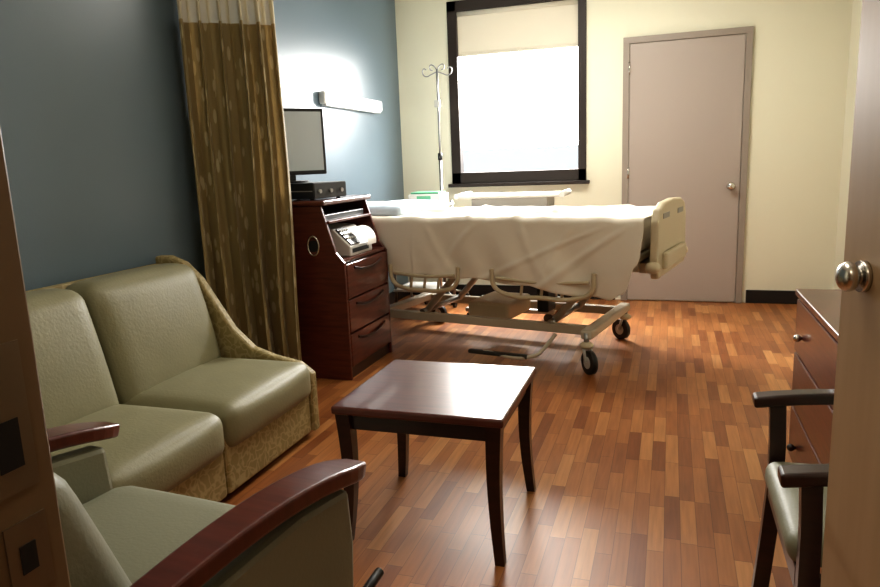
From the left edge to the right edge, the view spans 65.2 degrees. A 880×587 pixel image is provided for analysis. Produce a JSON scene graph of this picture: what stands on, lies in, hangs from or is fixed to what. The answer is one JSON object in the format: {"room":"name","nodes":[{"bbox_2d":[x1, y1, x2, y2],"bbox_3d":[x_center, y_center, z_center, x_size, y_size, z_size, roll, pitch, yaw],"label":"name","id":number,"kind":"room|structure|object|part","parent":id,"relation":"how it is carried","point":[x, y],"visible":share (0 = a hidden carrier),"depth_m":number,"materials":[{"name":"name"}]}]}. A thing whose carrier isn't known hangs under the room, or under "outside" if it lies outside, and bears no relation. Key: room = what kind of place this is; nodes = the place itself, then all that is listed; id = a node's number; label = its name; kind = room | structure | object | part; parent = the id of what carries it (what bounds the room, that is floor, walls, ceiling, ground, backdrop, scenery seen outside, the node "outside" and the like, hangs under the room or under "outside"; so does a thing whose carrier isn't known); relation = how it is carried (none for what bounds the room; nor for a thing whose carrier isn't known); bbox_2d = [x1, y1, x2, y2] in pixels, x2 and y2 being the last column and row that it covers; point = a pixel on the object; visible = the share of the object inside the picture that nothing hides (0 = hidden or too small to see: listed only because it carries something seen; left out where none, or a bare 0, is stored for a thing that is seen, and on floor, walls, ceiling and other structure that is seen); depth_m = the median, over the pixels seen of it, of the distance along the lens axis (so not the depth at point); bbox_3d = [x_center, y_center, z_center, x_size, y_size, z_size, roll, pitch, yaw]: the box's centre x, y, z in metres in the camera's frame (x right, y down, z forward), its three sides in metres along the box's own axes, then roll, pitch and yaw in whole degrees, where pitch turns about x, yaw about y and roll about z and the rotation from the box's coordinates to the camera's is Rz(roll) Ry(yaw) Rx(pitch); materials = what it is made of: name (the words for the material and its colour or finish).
{"room":"hospital room","nodes":[
{"label":"hospital room","id":0,"kind":"room"},
{"bbox_2d":[0,0,407,292],"bbox_3d":[-1.308,-0.795,3.763,0.100,2.750,5.790,1,11,18],"label":"wall","id":1,"kind":"structure","parent":0,"point":[95,126],"depth_m":3.20,"materials":[{"name":"blue paint"}]},
{"bbox_2d":[319,91,381,112],"bbox_3d":[-0.677,-1.487,5.376,0.055,0.102,1.050,1,11,18],"label":"wall lamp","id":2,"kind":"object","parent":1,"relation":"attached to","point":[328,99],"visible":1,"depth_m":5.25,"materials":[{"name":"white plastic"}]},
{"bbox_2d":[322,104,380,112],"bbox_3d":[-0.673,-1.442,5.384,0.040,0.012,0.990,1,11,18],"label":"diffuser","id":3,"kind":"object","parent":2,"relation":"attached to","point":[356,107],"depth_m":5.38,"materials":[{"name":"white plastic"}]},
{"bbox_2d":[389,291,408,303],"bbox_3d":[-1.183,0.489,4.055,0.012,0.110,5.628,1,11,18],"label":"baseboard","id":4,"kind":"structure","parent":1,"relation":"attached to","point":[401,295],"depth_m":6.37,"materials":[{"name":"black plastic"}]},
{"bbox_2d":[220,295,821,586],"bbox_3d":[0.269,0.801,2.671,3.850,0.100,7.840,1,11,18],"label":"floor","id":5,"kind":"structure","parent":0,"point":[650,466],"depth_m":2.86,"materials":[{"name":"brown wood"}]},
{"bbox_2d":[26,255,319,501],"bbox_3d":[-1.165,0.353,2.685,0.840,0.825,1.360,1,11,18],"label":"sofa","id":6,"kind":"object","parent":5,"relation":"on","point":[199,408],"visible":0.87,"depth_m":2.70,"materials":[{"name":"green leather"}]},
{"bbox_3d":[-1.154,0.567,2.373,0.614,0.223,0.597,1,11,18],"label":"seat","id":7,"kind":"part","parent":6,"relation":"part of","materials":[{"name":"leather"}]},
{"bbox_3d":[-0.921,0.710,2.324,0.045,0.240,0.597,1,11,18],"label":"panel","id":8,"kind":"part","parent":6,"relation":"part of","materials":[{"name":"beige fabric"}]},
{"bbox_3d":[-0.958,0.448,2.960,0.614,0.223,0.647,1,11,18],"label":"seat","id":9,"kind":"part","parent":6,"relation":"part of","materials":[{"name":"beige leather"}]},
{"bbox_3d":[-0.974,0.229,3.300,0.810,0.825,0.050,1,11,18],"label":"panel","id":10,"kind":"part","parent":6,"relation":"part of","materials":[{"name":"beige leather"}]},
{"bbox_3d":[-0.724,0.591,2.911,0.045,0.240,0.647,1,11,18],"label":"panel","id":11,"kind":"part","parent":6,"relation":"part of","materials":[{"name":"beige fabric"}]},
{"bbox_2d":[47,422,383,586],"bbox_3d":[-0.679,0.584,1.408,0.923,0.870,0.807,2,12,23],"label":"recliner armchair","id":12,"kind":"object","parent":5,"relation":"on","point":[295,531],"visible":0.8,"depth_m":1.41,"materials":[{"name":"green leather"}]},
{"bbox_3d":[-1.040,0.685,1.597,0.060,0.490,0.679,2,12,23],"label":"panel","id":13,"kind":"part","parent":12,"relation":"part of","materials":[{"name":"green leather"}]},
{"bbox_3d":[-1.062,0.419,1.547,0.097,0.094,0.796,2,12,23],"label":"arm","id":14,"kind":"part","parent":12,"relation":"part of","materials":[{"name":"brown wood"}]},
{"bbox_3d":[-0.674,0.654,1.497,0.670,0.229,0.620,2,12,23],"label":"seat","id":15,"kind":"part","parent":12,"relation":"part of","materials":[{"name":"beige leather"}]},
{"bbox_3d":[-0.354,0.449,1.244,0.097,0.094,0.796,2,12,23],"label":"arm","id":16,"kind":"part","parent":12,"relation":"part of","materials":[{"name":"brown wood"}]},
{"bbox_3d":[-0.352,0.714,1.302,0.060,0.490,0.679,2,12,23],"label":"panel","id":17,"kind":"part","parent":12,"relation":"part of","materials":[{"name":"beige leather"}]},
{"bbox_3d":[-0.180,0.681,1.487,0.168,0.108,0.056,-12,14,-41],"label":"recline lever","id":18,"kind":"part","parent":12,"relation":"part of","materials":[{"name":"black plastic"}]},
{"bbox_2d":[292,194,391,379],"bbox_3d":[-0.719,-0.071,4.362,0.625,1.060,0.664,1,11,18],"label":"base cabinet","id":19,"kind":"object","parent":5,"relation":"on","point":[344,316],"visible":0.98,"depth_m":4.08,"materials":[{"name":"brown wood"}]},
{"bbox_2d":[290,181,345,199],"bbox_3d":[-0.816,-0.621,4.162,0.412,0.100,0.303,4,12,30],"label":"recorder","id":20,"kind":"object","parent":19,"relation":"on","point":[320,189],"visible":0.8,"depth_m":4.01,"materials":[{"name":"black plastic"}]},
{"bbox_2d":[283,108,326,182],"bbox_3d":[-0.910,-0.892,4.163,0.440,0.440,0.200,-9,13,-33],"label":"computer monitor","id":21,"kind":"object","parent":20,"relation":"on","point":[304,127],"visible":0.6,"depth_m":4.18,"materials":[{"name":"black plastic"}]},
{"bbox_3d":[-0.646,-0.614,4.064,0.004,0.080,0.290,4,12,30],"label":"panel","id":22,"kind":"part","parent":20,"relation":"part of","materials":[{"name":"grey metal"}]},
{"bbox_2d":[323,208,362,220],"bbox_3d":[-0.662,-0.489,4.258,0.170,0.035,0.536,1,11,18],"label":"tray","id":23,"kind":"object","parent":19,"relation":"on","point":[330,215],"depth_m":4.25,"materials":[{"name":"plastic"}]},
{"bbox_2d":[327,213,370,223],"bbox_3d":[-0.787,-0.468,4.304,0.515,0.015,0.596,1,11,18],"label":"shelf","id":24,"kind":"object","parent":19,"relation":"attached to","point":[345,216],"depth_m":4.22,"materials":[{"name":"brown wood"}]},
{"bbox_2d":[328,223,375,256],"bbox_3d":[-0.618,-0.338,4.242,0.370,0.180,0.320,1,11,18],"label":"printer","id":25,"kind":"object","parent":19,"relation":"on","point":[349,240],"visible":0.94,"depth_m":4.16,"materials":[{"name":"grey plastic"}]},
{"bbox_3d":[-0.551,-0.346,4.134,0.101,0.095,0.135,1,11,18],"label":"panel","id":26,"kind":"part","parent":25,"relation":"part of","materials":[{"name":"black plastic"}]},
{"bbox_2d":[341,247,383,262],"bbox_3d":[-0.740,-0.248,4.333,0.595,0.020,0.596,1,11,18],"label":"shelf","id":27,"kind":"object","parent":19,"relation":"attached to","point":[376,251],"depth_m":4.24,"materials":[{"name":"brown wood"}]},
{"bbox_3d":[-0.457,-0.121,4.263,0.032,0.205,0.588,1,11,18],"label":"drawer","id":28,"kind":"part","parent":19,"relation":"part of","materials":[{"name":"brown wood"}]},
{"bbox_3d":[-0.438,-0.179,4.246,0.024,0.041,0.403,1,11,18],"label":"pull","id":29,"kind":"part","parent":19,"relation":"part of","materials":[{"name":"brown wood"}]},
{"bbox_3d":[-0.449,0.085,4.303,0.032,0.195,0.588,1,11,18],"label":"drawer","id":30,"kind":"part","parent":19,"relation":"part of","materials":[{"name":"brown wood"}]},
{"bbox_3d":[-0.430,0.032,4.286,0.024,0.041,0.403,1,11,18],"label":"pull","id":31,"kind":"part","parent":19,"relation":"part of","materials":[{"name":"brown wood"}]},
{"bbox_3d":[-0.441,0.286,4.341,0.032,0.195,0.588,1,11,18],"label":"drawer","id":32,"kind":"part","parent":19,"relation":"part of","materials":[{"name":"brown wood"}]},
{"bbox_3d":[-0.422,0.233,4.324,0.024,0.041,0.403,1,11,18],"label":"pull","id":33,"kind":"part","parent":19,"relation":"part of","materials":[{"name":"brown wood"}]},
{"bbox_2d":[393,191,456,306],"bbox_3d":[-0.134,-0.347,5.817,0.440,1.015,0.430,1,11,18],"label":"equipment cart","id":34,"kind":"object","parent":5,"relation":"on","point":[420,195],"visible":0.29,"depth_m":5.73,"materials":[{"name":"grey plastic"}]},
{"bbox_3d":[-0.380,-0.310,5.714,0.024,0.860,0.024,1,11,18],"label":"post","id":35,"kind":"part","parent":34,"relation":"part of","materials":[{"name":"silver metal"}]},
{"bbox_2d":[393,282,453,292],"bbox_3d":[-0.123,-0.055,5.873,0.440,0.020,0.400,1,11,18],"label":"shelf","id":36,"kind":"object","parent":34,"relation":"attached to","point":[431,285],"depth_m":5.86,"materials":[{"name":"plastic"}]},
{"bbox_3d":[0.112,-0.369,5.923,0.024,0.860,0.024,1,11,18],"label":"post","id":37,"kind":"part","parent":34,"relation":"part of","materials":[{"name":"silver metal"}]},
{"bbox_2d":[331,359,535,566],"bbox_3d":[0.011,0.557,2.440,0.572,0.485,0.556,1,11,18],"label":"coffee table","id":38,"kind":"object","parent":5,"relation":"on","point":[465,401],"visible":0.97,"depth_m":2.25,"materials":[{"name":"brown wood"}]},
{"bbox_3d":[-0.304,0.612,2.295,0.054,0.457,0.054,1,11,18],"label":"leg","id":39,"kind":"part","parent":38,"relation":"part of","materials":[{"name":"brown wood"}]},
{"bbox_3d":[-0.151,0.519,2.749,0.054,0.457,0.054,1,11,18],"label":"leg","id":40,"kind":"part","parent":38,"relation":"part of","materials":[{"name":"brown wood"}]},
{"bbox_3d":[0.175,0.623,2.136,0.054,0.457,0.054,1,11,18],"label":"leg","id":41,"kind":"part","parent":38,"relation":"part of","materials":[{"name":"brown wood"}]},
{"bbox_3d":[0.328,0.531,2.591,0.054,0.457,0.054,1,11,18],"label":"leg","id":42,"kind":"part","parent":38,"relation":"part of","materials":[{"name":"brown wood"}]},
{"bbox_2d":[422,63,469,304],"bbox_3d":[0.018,-0.958,6.136,0.419,2.083,0.442,1,11,18],"label":"pole","id":43,"kind":"object","parent":5,"relation":"on","point":[437,103],"visible":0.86,"depth_m":6.01,"materials":[{"name":"silver metal"}]},
{"bbox_2d":[454,189,571,321],"bbox_3d":[0.600,-0.320,5.555,0.864,1.002,0.540,1,11,18],"label":"table","id":44,"kind":"object","parent":5,"relation":"on","point":[515,199],"visible":0.48,"depth_m":5.32,"materials":[{"name":"grey plastic"}]},
{"bbox_3d":[0.546,0.132,5.407,0.710,0.035,0.050,1,11,18],"label":"leg","id":45,"kind":"part","parent":44,"relation":"part of","materials":[{"name":"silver metal"}]},
{"bbox_3d":[0.585,-0.726,5.478,0.600,0.090,0.340,1,11,18],"label":"drawer","id":46,"kind":"part","parent":44,"relation":"part of","materials":[{"name":"grey plastic"}]},
{"bbox_2d":[367,197,687,374],"bbox_3d":[0.419,-0.140,4.676,2.285,0.990,1.109,4,12,30],"label":"hospital bed","id":47,"kind":"object","parent":5,"relation":"on","point":[583,253],"visible":0.94,"depth_m":4.20,"materials":[{"name":"white fabric"}]},
{"bbox_2d":[368,200,447,215],"bbox_3d":[-0.287,-0.621,5.023,0.440,0.119,0.680,4,12,30],"label":"pillow","id":48,"kind":"object","parent":47,"relation":"on","point":[395,207],"depth_m":4.78,"materials":[{"name":"white fabric"}]},
{"bbox_3d":[-0.183,-0.120,4.510,0.018,0.185,0.067,4,12,30],"label":"rail post","id":49,"kind":"part","parent":47,"relation":"part of","materials":[{"name":"beige plastic"}]},
{"bbox_3d":[-0.107,-0.117,4.437,0.451,0.036,0.022,4,12,30],"label":"rail","id":50,"kind":"part","parent":47,"relation":"part of","materials":[{"name":"beige plastic"}]},
{"bbox_3d":[-0.106,-0.094,4.442,0.536,0.178,0.028,4,12,30],"label":"rail","id":51,"kind":"part","parent":47,"relation":"part of","materials":[{"name":"beige plastic"}]},
{"bbox_3d":[-0.095,-0.114,4.460,0.018,0.185,0.067,4,12,30],"label":"rail post","id":52,"kind":"part","parent":47,"relation":"part of","materials":[{"name":"beige plastic"}]},
{"bbox_3d":[-0.006,-0.108,4.410,0.018,0.185,0.067,4,12,30],"label":"rail post","id":53,"kind":"part","parent":47,"relation":"part of","materials":[{"name":"beige plastic"}]},
{"bbox_3d":[0.043,-0.048,4.670,0.362,0.390,0.044,4,12,30],"label":"lift arm","id":54,"kind":"part","parent":47,"relation":"part of","materials":[{"name":"beige metal"}]},
{"bbox_3d":[0.281,-0.134,5.078,0.362,0.390,0.044,4,12,30],"label":"lift arm","id":55,"kind":"part","parent":47,"relation":"part of","materials":[{"name":"beige metal"}]},
{"bbox_3d":[0.493,-0.074,4.126,0.018,0.185,0.067,4,12,30],"label":"rail post","id":56,"kind":"part","parent":47,"relation":"part of","materials":[{"name":"beige plastic"}]},
{"bbox_3d":[0.592,-0.069,4.040,0.581,0.036,0.022,4,12,30],"label":"rail","id":57,"kind":"part","parent":47,"relation":"part of","materials":[{"name":"beige plastic"}]},
{"bbox_3d":[0.593,-0.045,4.045,0.666,0.180,0.028,4,12,30],"label":"rail","id":58,"kind":"part","parent":47,"relation":"part of","materials":[{"name":"beige plastic"}]},
{"bbox_3d":[0.846,0.007,4.214,0.353,0.389,0.044,4,12,30],"label":"lift arm","id":59,"kind":"part","parent":47,"relation":"part of","materials":[{"name":"beige metal"}]},
{"bbox_3d":[1.084,-0.079,4.622,0.353,0.389,0.044,4,12,30],"label":"lift arm","id":60,"kind":"part","parent":47,"relation":"part of","materials":[{"name":"beige metal"}]},
{"bbox_3d":[0.855,0.274,4.019,0.032,0.090,0.032,4,12,30],"label":"caster stem","id":61,"kind":"part","parent":47,"relation":"part of","materials":[{"name":"silver metal"}]},
{"bbox_2d":[579,341,593,349],"bbox_3d":[0.856,0.303,4.024,0.084,0.046,0.084,4,12,30],"label":"hood","id":62,"kind":"object","parent":47,"relation":"attached to","point":[585,345],"depth_m":4.00,"materials":[{"name":"beige plastic"}]},
{"bbox_2d":[620,314,630,319],"bbox_3d":[1.266,0.157,4.707,0.084,0.046,0.084,4,12,30],"label":"hood","id":63,"kind":"object","parent":47,"relation":"attached to","point":[626,316],"depth_m":4.68,"materials":[{"name":"beige plastic"}]},
{"bbox_3d":[0.209,-0.212,4.374,2.090,0.060,0.040,4,12,30],"label":"frame rail","id":64,"kind":"part","parent":47,"relation":"part of","materials":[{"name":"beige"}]},
{"bbox_3d":[0.400,-0.439,4.662,2.090,0.185,0.910,4,12,30],"label":"mattress","id":65,"kind":"part","parent":47,"relation":"part of","materials":[{"name":"beige fabric"}]},
{"bbox_3d":[1.370,-0.356,4.114,0.045,0.430,0.800,4,12,30],"label":"footboard","id":66,"kind":"part","parent":47,"relation":"part of","materials":[{"name":"beige plastic"}]},
{"bbox_2d":[751,389,834,586],"bbox_3d":[1.080,0.501,1.598,0.610,0.828,0.536,1,11,18],"label":"wooden armchair","id":67,"kind":"object","parent":5,"relation":"on","point":[795,496],"visible":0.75,"depth_m":1.63,"materials":[{"name":"brown wood"}]},
{"bbox_3d":[0.920,0.572,1.923,0.065,0.580,0.030,1,11,18],"label":"leg","id":68,"kind":"part","parent":67,"relation":"part of","materials":[{"name":"brown wood"}]},
{"bbox_3d":[0.848,0.577,1.691,0.025,0.055,0.440,1,11,18],"label":"seat rail","id":69,"kind":"part","parent":67,"relation":"part of","materials":[{"name":"brown wood"}]},
{"bbox_3d":[1.124,0.285,1.797,0.561,0.057,0.056,1,11,18],"label":"arm","id":70,"kind":"part","parent":67,"relation":"part of","materials":[{"name":"brown wood"}]},
{"bbox_3d":[1.043,0.527,1.615,0.470,0.095,0.430,1,11,18],"label":"seat","id":71,"kind":"part","parent":67,"relation":"part of","materials":[{"name":"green leather"}]},
{"bbox_3d":[0.975,0.375,1.350,0.561,0.057,0.056,1,11,18],"label":"arm","id":72,"kind":"part","parent":67,"relation":"part of","materials":[{"name":"brown wood"}]},
{"bbox_3d":[0.770,0.662,1.476,0.065,0.580,0.030,1,11,18],"label":"leg","id":73,"kind":"part","parent":67,"relation":"part of","materials":[{"name":"brown wood"}]},
{"bbox_2d":[787,289,841,463],"bbox_3d":[1.609,0.415,2.230,0.795,0.720,0.770,1,11,18],"label":"dresser","id":74,"kind":"object","parent":5,"relation":"on","point":[815,338],"visible":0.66,"depth_m":2.34,"materials":[{"name":"brown wood"}]},
{"bbox_3d":[1.323,0.581,2.596,0.028,0.028,0.028,1,11,18],"label":"knob","id":75,"kind":"part","parent":74,"relation":"part of","materials":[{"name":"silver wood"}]},
{"bbox_3d":[1.306,0.164,2.517,0.028,0.028,0.028,1,11,18],"label":"knob","id":76,"kind":"part","parent":74,"relation":"part of","materials":[{"name":"silver metal"}]},
{"bbox_3d":[1.279,0.604,2.379,0.022,0.200,0.730,1,11,18],"label":"drawer","id":77,"kind":"part","parent":74,"relation":"part of","materials":[{"name":"brown wood"}]},
{"bbox_3d":[1.270,0.395,2.339,0.022,0.205,0.730,1,11,18],"label":"drawer","id":78,"kind":"part","parent":74,"relation":"part of","materials":[{"name":"brown wood"}]},
{"bbox_3d":[1.262,0.186,2.300,0.022,0.200,0.730,1,11,18],"label":"drawer","id":79,"kind":"part","parent":74,"relation":"part of","materials":[{"name":"brown wood"}]},
{"bbox_2d":[395,0,852,302],"bbox_3d":[1.407,-1.319,5.963,3.850,2.750,0.200,1,11,18],"label":"wall","id":80,"kind":"structure","parent":0,"point":[800,59],"depth_m":5.55,"materials":[{"name":"beige paint"}]},
{"bbox_2d":[446,1,463,183],"bbox_3d":[0.140,-1.791,6.217,0.085,1.580,0.100,1,11,18],"label":"window frame","id":81,"kind":"structure","parent":80,"relation":"attached to","point":[452,28],"depth_m":6.18,"materials":[{"name":"brown metal"}]},
{"bbox_2d":[409,284,614,299],"bbox_3d":[0.617,-0.022,6.377,1.950,0.110,0.012,1,11,18],"label":"baseboard","id":82,"kind":"structure","parent":80,"relation":"attached to","point":[476,290],"depth_m":6.41,"materials":[{"name":"black plastic"}]},
{"bbox_2d":[456,0,577,16],"bbox_3d":[0.647,-2.456,5.912,1.090,0.060,0.060,1,11,18],"label":"roll","id":83,"kind":"object","parent":80,"relation":"attached to","point":[563,2],"visible":0.76,"depth_m":5.88,"materials":[{"name":"beige fabric"}]},
{"bbox_2d":[457,4,577,53],"bbox_3d":[0.659,-2.287,5.933,1.057,0.360,0.004,1,11,18],"label":"window shade","id":84,"kind":"object","parent":83,"relation":"hanging from","point":[557,25],"visible":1,"depth_m":5.93,"materials":[{"name":"beige fabric"}]},
{"bbox_2d":[458,43,577,56],"bbox_3d":[0.666,-2.108,5.966,1.057,0.025,0.018,1,11,18],"label":"blind hem","id":85,"kind":"object","parent":80,"relation":"attached to","point":[575,44],"visible":1,"depth_m":5.96,"materials":[{"name":"beige"}]},
{"bbox_2d":[448,180,589,187],"bbox_3d":[0.686,-0.977,6.134,1.270,0.030,0.060,1,11,18],"label":"stool","id":86,"kind":"object","parent":80,"relation":"attached to","point":[574,181],"visible":1,"depth_m":6.10,"materials":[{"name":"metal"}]},
{"bbox_2d":[452,169,585,183],"bbox_3d":[0.702,-1.052,6.178,1.210,0.100,0.100,1,11,18],"label":"sill","id":87,"kind":"structure","parent":80,"relation":"on","point":[552,174],"depth_m":6.12,"materials":[{"name":"brown metal"}]},
{"bbox_2d":[578,0,586,179],"bbox_3d":[1.216,-1.766,5.861,0.068,1.580,0.100,1,11,18],"label":"window frame","id":88,"kind":"structure","parent":80,"relation":"attached to","point":[582,4],"depth_m":5.82,"materials":[{"name":"brown metal"}]},
{"bbox_2d":[621,44,629,299],"bbox_3d":[1.573,-0.995,5.849,0.050,2.144,0.029,1,11,18],"label":"frame","id":89,"kind":"object","parent":80,"relation":"attached to","point":[626,47],"visible":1,"depth_m":5.76,"materials":[{"name":"beige"}]},
{"bbox_2d":[627,34,745,301],"bbox_3d":[2.015,-0.988,5.707,0.872,2.133,0.019,1,11,18],"label":"leaf","id":90,"kind":"object","parent":80,"relation":"attached to","point":[686,95],"visible":1,"depth_m":5.66,"materials":[{"name":"beige wood"}]},
{"bbox_2d":[623,26,753,43],"bbox_3d":[1.971,-2.062,5.499,0.978,0.050,0.029,1,11,18],"label":"door frame","id":91,"kind":"structure","parent":80,"relation":"in","point":[748,29],"depth_m":5.48,"materials":[{"name":"beige"}]},
{"bbox_2d":[735,33,753,302],"bbox_3d":[2.454,-0.974,5.558,0.050,2.144,0.029,1,11,18],"label":"frame","id":92,"kind":"object","parent":80,"relation":"attached to","point":[749,36],"visible":1,"depth_m":5.53,"materials":[{"name":"beige metal"}]},
{"bbox_2d":[745,290,798,303],"bbox_3d":[2.853,0.031,5.638,0.640,0.110,0.012,1,11,18],"label":"baseboard","id":93,"kind":"structure","parent":80,"relation":"attached to","point":[752,296],"depth_m":5.67,"materials":[{"name":"black plastic"}]},
{"bbox_2d":[833,0,861,289],"bbox_3d":[2.252,-0.711,2.586,0.100,2.750,5.790,1,11,18],"label":"wall","id":94,"kind":"structure","parent":0,"point":[857,4],"depth_m":5.16,"materials":[{"name":"beige paint"}]},
{"bbox_3d":[0.159,-1.997,2.141,3.850,0.100,7.840,1,11,18],"label":"ceiling","id":95,"kind":"structure","parent":0,"visible":0},
{"bbox_2d":[177,0,301,360],"bbox_3d":[-0.711,-0.818,3.497,1.177,2.648,0.418,1,11,18],"label":"privacy curtain","id":96,"kind":"object","parent":95,"relation":"hanging from","point":[230,51],"visible":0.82,"depth_m":3.66,"materials":[{"name":"fabric"}]},
{"label":"outside","id":97,"kind":"structure","parent":0,"visible":0},
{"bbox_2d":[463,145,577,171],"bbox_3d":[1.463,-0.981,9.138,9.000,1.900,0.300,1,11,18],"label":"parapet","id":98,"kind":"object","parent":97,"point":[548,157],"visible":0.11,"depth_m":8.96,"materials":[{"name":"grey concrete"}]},
{"bbox_3d":[0.663,-2.626,5.947,1.210,0.120,0.200,1,11,18],"label":"wall","id":99,"kind":"structure","parent":0,"visible":0},
{"bbox_2d":[446,0,561,11],"bbox_3d":[0.645,-2.510,5.901,1.210,0.090,0.100,1,11,18],"label":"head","id":100,"kind":"object","parent":99,"relation":"attached to","point":[461,5],"visible":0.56,"depth_m":5.94},
{"bbox_3d":[2.364,-0.874,5.597,0.064,0.064,0.012,1,11,18],"label":"rose","id":101,"kind":"object","parent":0,"visible":0},
{"bbox_3d":[2.358,-0.871,5.579,0.024,0.024,0.030,1,11,18],"label":"neck","id":102,"kind":"object","parent":101,"relation":"attached to","visible":0},
{"bbox_2d":[727,182,734,189],"bbox_3d":[2.351,-0.866,5.556,0.064,0.064,0.051,1,11,18],"label":"handle","id":103,"kind":"object","parent":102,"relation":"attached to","point":[731,185],"visible":1,"depth_m":5.54,"materials":[{"name":"silver metal"}]},
{"bbox_3d":[1.015,-0.187,0.078,0.850,2.750,0.150,1,11,18],"label":"door","id":104,"kind":"structure","parent":0,"visible":0},
{"bbox_2d":[0,127,70,586],"bbox_3d":[0.068,0.090,0.448,1.168,2.140,0.182,1,11,18],"label":"door frame","id":105,"kind":"structure","parent":104,"relation":"attached to","point":[15,324],"depth_m":0.69,"materials":[{"name":"brown wood"}]},
{"bbox_2d":[0,340,39,501],"bbox_3d":[-0.421,0.123,0.669,0.002,0.150,0.047,1,11,18],"label":"strike plate","id":106,"kind":"object","parent":105,"relation":"attached to","point":[13,397],"visible":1,"depth_m":0.68,"materials":[{"name":"brown metal"}]},
{"bbox_2d":[0,417,24,475],"bbox_3d":[-0.419,0.149,0.670,0.001,0.050,0.026,1,11,18],"label":"strike hole","id":107,"kind":"object","parent":106,"relation":"attached to","point":[11,449],"visible":1,"depth_m":0.67,"materials":[{"name":"black"}]},
{"bbox_2d":[2,508,54,586],"bbox_3d":[-0.415,0.266,0.696,0.002,0.080,0.047,1,11,18],"label":"strike plate","id":108,"kind":"object","parent":105,"relation":"attached to","point":[34,526],"depth_m":0.70,"materials":[{"name":"brown metal"}]},
{"bbox_2d":[19,539,39,575],"bbox_3d":[-0.414,0.266,0.694,0.001,0.030,0.018,1,11,18],"label":"low strike hole","id":109,"kind":"object","parent":108,"relation":"attached to","point":[28,552],"visible":1,"depth_m":0.69,"materials":[{"name":"black"}]},
{"bbox_2d":[820,0,879,586],"bbox_3d":[0.656,0.017,0.793,0.090,2.090,0.856,-1,11,7],"label":"leaf","id":110,"kind":"object","parent":105,"relation":"attached to","point":[851,546],"depth_m":1.15,"materials":[{"name":"beige laminate"}]},
{"bbox_3d":[0.672,-0.028,1.134,0.035,0.050,0.050,-1,11,7],"label":"knob","id":111,"kind":"part","parent":110,"relation":"part of","materials":[{"name":"silver metal"}]},
{"bbox_2d":[855,261,872,291],"bbox_3d":[0.694,-0.028,1.132,0.010,0.052,0.052,-1,11,8],"label":"rose","id":112,"kind":"object","parent":110,"relation":"attached to","point":[865,267],"visible":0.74,"depth_m":1.11,"materials":[{"name":"silver metal"}]}
]}

